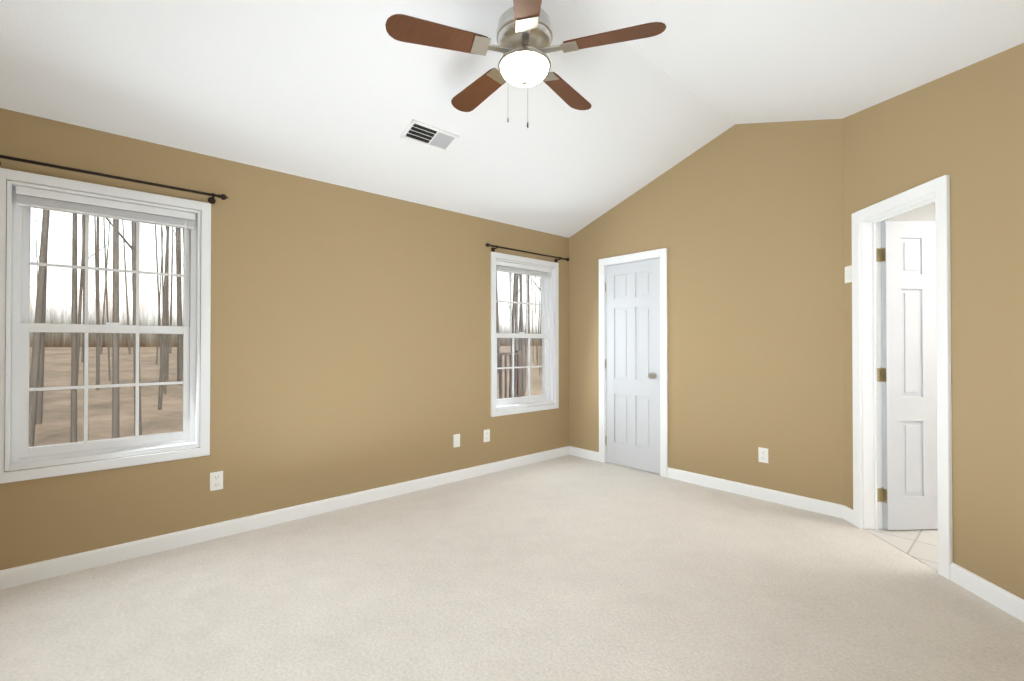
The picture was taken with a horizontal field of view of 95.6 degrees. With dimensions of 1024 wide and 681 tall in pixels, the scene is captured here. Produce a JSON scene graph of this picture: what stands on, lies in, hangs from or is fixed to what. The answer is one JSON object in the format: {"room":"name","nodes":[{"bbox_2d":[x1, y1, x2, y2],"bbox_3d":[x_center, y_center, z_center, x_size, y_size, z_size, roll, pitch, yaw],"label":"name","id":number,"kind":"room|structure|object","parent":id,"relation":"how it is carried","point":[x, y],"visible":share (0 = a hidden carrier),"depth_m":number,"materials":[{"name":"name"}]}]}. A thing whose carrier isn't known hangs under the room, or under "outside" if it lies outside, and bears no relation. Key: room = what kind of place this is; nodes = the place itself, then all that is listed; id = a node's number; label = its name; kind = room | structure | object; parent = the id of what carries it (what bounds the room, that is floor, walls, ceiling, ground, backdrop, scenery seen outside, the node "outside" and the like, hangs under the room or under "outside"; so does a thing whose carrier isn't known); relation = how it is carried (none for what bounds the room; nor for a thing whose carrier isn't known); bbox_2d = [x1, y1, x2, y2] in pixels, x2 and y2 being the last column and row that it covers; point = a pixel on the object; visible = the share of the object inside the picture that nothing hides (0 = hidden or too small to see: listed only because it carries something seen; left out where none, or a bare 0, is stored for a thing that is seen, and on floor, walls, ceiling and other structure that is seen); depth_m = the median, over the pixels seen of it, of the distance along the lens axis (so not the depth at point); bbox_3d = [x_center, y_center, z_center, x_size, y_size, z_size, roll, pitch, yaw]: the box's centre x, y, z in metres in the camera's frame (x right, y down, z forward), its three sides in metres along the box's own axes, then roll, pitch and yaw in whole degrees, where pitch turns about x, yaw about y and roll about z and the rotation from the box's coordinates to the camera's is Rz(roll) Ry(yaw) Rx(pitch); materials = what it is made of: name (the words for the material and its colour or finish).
{"room":"empty bedroom","nodes":[
{"label":"empty bedroom","id":0,"kind":"room"},
{"bbox_2d":[0,108,568,569],"bbox_3d":[-1.209,0.048,3.715,5.130,2.450,0.150,0,-1,-42],"label":"wall","id":1,"kind":"structure","parent":0,"point":[350,340],"depth_m":3.36,"materials":[{"name":"beige paint"}]},
{"bbox_2d":[0,168,210,483],"bbox_3d":[-2.325,-0.074,2.707,0.940,1.603,0.170,0,-1,-42],"label":"window","id":2,"kind":"structure","parent":1,"relation":"in","point":[23,199],"depth_m":2.64,"materials":[{"name":"white plastic"}]},
{"bbox_2d":[0,155,228,203],"bbox_3d":[-2.269,-0.909,2.620,1.160,0.061,0.085,0,-1,-42],"label":"curtain rod","id":3,"kind":"object","parent":1,"relation":"attached to","point":[211,200],"visible":1,"depth_m":2.62,"materials":[{"name":"brown metal"}]},
{"bbox_2d":[210,471,222,490],"bbox_3d":[-1.898,0.903,2.987,0.072,0.116,0.009,0,-1,-42],"label":"electrical outlet","id":4,"kind":"object","parent":1,"relation":"attached to","point":[216,480],"visible":1,"depth_m":2.98,"materials":[{"name":"white plastic"}]},
{"bbox_2d":[0,446,567,589],"bbox_3d":[-1.154,1.226,3.644,4.830,0.094,0.014,0,-1,-42],"label":"baseboard","id":5,"kind":"structure","parent":1,"relation":"attached to","point":[24,574],"depth_m":3.04,"materials":[{"name":"white wood"}]},
{"bbox_2d":[453,434,459,447],"bbox_3d":[-0.501,0.912,4.229,0.072,0.116,0.014,0,-1,-42],"label":"electrical outlet","id":6,"kind":"object","parent":1,"relation":"attached to","point":[456,440],"visible":1,"depth_m":4.23,"materials":[{"name":"white plastic"}]},
{"bbox_2d":[484,429,489,441],"bbox_3d":[-0.241,0.914,4.464,0.072,0.116,0.009,0,-1,-42],"label":"electrical outlet","id":7,"kind":"object","parent":1,"relation":"attached to","point":[487,435],"visible":1,"depth_m":4.46,"materials":[{"name":"white plastic"}]},
{"bbox_2d":[491,252,558,416],"bbox_3d":[0.104,-0.058,4.873,0.950,1.603,0.170,0,-1,-42],"label":"window","id":8,"kind":"structure","parent":1,"relation":"in","point":[549,313],"depth_m":4.95,"materials":[{"name":"white plastic"}]},
{"bbox_2d":[485,243,568,262],"bbox_3d":[0.179,-0.891,4.803,1.200,0.061,0.085,0,-1,-42],"label":"curtain rod","id":9,"kind":"object","parent":1,"relation":"attached to","point":[497,246],"visible":0.98,"depth_m":4.69,"materials":[{"name":"brown metal"}]},
{"bbox_2d":[0,455,1023,680],"bbox_3d":[0.122,1.322,2.212,5.130,0.120,4.150,0,-1,-42],"label":"floor carpet","id":10,"kind":"object","parent":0,"point":[568,568],"visible":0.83,"depth_m":2.25,"materials":[{"name":"beige carpet"}]},
{"bbox_2d":[0,0,1023,237],"bbox_3d":[0.122,-1.588,2.235,5.130,0.800,4.150,0,-1,-42],"label":"ceiling","id":11,"kind":"structure","parent":0,"point":[344,93],"depth_m":2.68,"materials":[{"name":"white paint"}]},
{"bbox_2d":[400,119,458,151],"bbox_3d":[-0.570,-1.422,3.243,0.370,0.066,0.173,0,-1,-42],"label":"ceiling vent","id":12,"kind":"object","parent":11,"relation":"in","point":[416,131],"visible":1,"depth_m":3.23,"materials":[{"name":"white metal"}]},
{"bbox_2d":[385,0,665,127],"bbox_3d":[0.046,-1.413,2.321,1.257,0.822,1.233,0,-1,-42],"label":"ceiling fan","id":13,"kind":"object","parent":11,"relation":"hanging from","point":[524,34],"visible":1,"depth_m":2.19,"materials":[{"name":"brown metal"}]},
{"bbox_2d":[569,119,844,504],"bbox_3d":[1.554,-0.292,4.339,0.120,3.140,2.900,0,-1,-42],"label":"wall","id":14,"kind":"structure","parent":0,"point":[742,224],"depth_m":3.83,"materials":[{"name":"beige paint"}]},
{"bbox_2d":[568,446,598,460],"bbox_3d":[0.794,1.237,5.078,0.014,0.094,0.405,0,-1,-42],"label":"baseboard","id":15,"kind":"structure","parent":14,"relation":"attached to","point":[588,454],"depth_m":5.08,"materials":[{"name":"white wood"}]},
{"bbox_2d":[605,258,659,473],"bbox_3d":[1.211,0.243,4.661,0.167,2.054,0.642,0,-1,-42],"label":"closet door","id":16,"kind":"structure","parent":14,"relation":"in","point":[632,367],"depth_m":4.63,"materials":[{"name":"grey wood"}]},
{"bbox_2d":[599,248,667,476],"bbox_3d":[1.241,0.207,4.685,0.160,2.148,0.790,0,-1,-42],"label":"door frame","id":17,"kind":"structure","parent":14,"relation":"attached to","point":[661,254],"depth_m":4.44,"materials":[{"name":"white wood"}]},
{"bbox_2d":[667,467,852,523],"bbox_3d":[1.934,1.227,3.788,0.030,0.094,1.460,0,-1,-42],"label":"baseboard","id":18,"kind":"structure","parent":14,"relation":"attached to","point":[844,512],"depth_m":3.69,"materials":[{"name":"white wood"}]},
{"bbox_2d":[758,447,767,462],"bbox_3d":[2.011,0.918,3.719,0.009,0.116,0.072,0,-1,-42],"label":"electrical outlet","id":19,"kind":"object","parent":14,"relation":"attached to","point":[763,455],"visible":1,"depth_m":3.72,"materials":[{"name":"white plastic"}]},
{"bbox_2d":[864,529,937,570],"bbox_3d":[3.526,1.292,2.449,2.400,0.064,2.600,0,0,3],"label":"floor","id":20,"kind":"structure","parent":0,"point":[920,545],"depth_m":2.92,"materials":[{"name":"tile"}]},
{"bbox_2d":[883,202,934,221],"bbox_3d":[3.586,0.013,2.455,2.280,2.500,2.600,0,0,3],"label":"wall","id":21,"kind":"structure","parent":0,"point":[926,213],"depth_m":3.69,"materials":[{"name":"white paint"}]},
{"bbox_2d":[842,43,1023,598],"bbox_3d":[2.383,-0.202,2.437,0.120,2.931,2.018,0,0,3],"label":"wall","id":22,"kind":"structure","parent":0,"point":[963,128],"depth_m":2.32,"materials":[{"name":"beige paint"}]},
{"bbox_2d":[845,265,851,282],"bbox_3d":[2.368,-0.465,3.270,0.054,0.116,0.054,0,-1,-42],"label":"light switch","id":23,"kind":"object","parent":22,"relation":"attached to","point":[848,274],"visible":1,"depth_m":3.26,"materials":[{"name":"white plastic"}]},
{"bbox_2d":[852,175,952,579],"bbox_3d":[2.406,0.192,2.827,0.160,2.148,0.750,0,0,3],"label":"door frame","id":24,"kind":"structure","parent":22,"relation":"attached to","point":[866,364],"depth_m":3.12,"materials":[{"name":"white wood"}]},
{"bbox_2d":[881,221,937,529],"bbox_3d":[2.788,0.231,3.118,0.490,2.054,0.422,0,-1,-42],"label":"bathroom door","id":25,"kind":"structure","parent":22,"relation":"in","point":[909,381],"depth_m":3.10,"materials":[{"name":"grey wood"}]},
{"bbox_2d":[950,562,1023,621],"bbox_3d":[2.278,1.213,2.014,0.645,0.094,0.605,0,-1,-42],"label":"baseboard","id":26,"kind":"structure","parent":22,"relation":"attached to","point":[998,597],"depth_m":2.24,"materials":[{"name":"white wood"}]},
{"label":"outside","id":27,"kind":"structure","parent":0,"visible":0},
{"bbox_2d":[29,208,541,446],"bbox_3d":[-21.983,-9.046,32.171,190.000,27.486,69.830,0,-1,-42],"label":"scenery","id":28,"kind":"structure","parent":27,"point":[55,372],"depth_m":25.32,"materials":[{"name":"bark"},{"name":"dry leaves"},{"name":"soil"}]}
]}

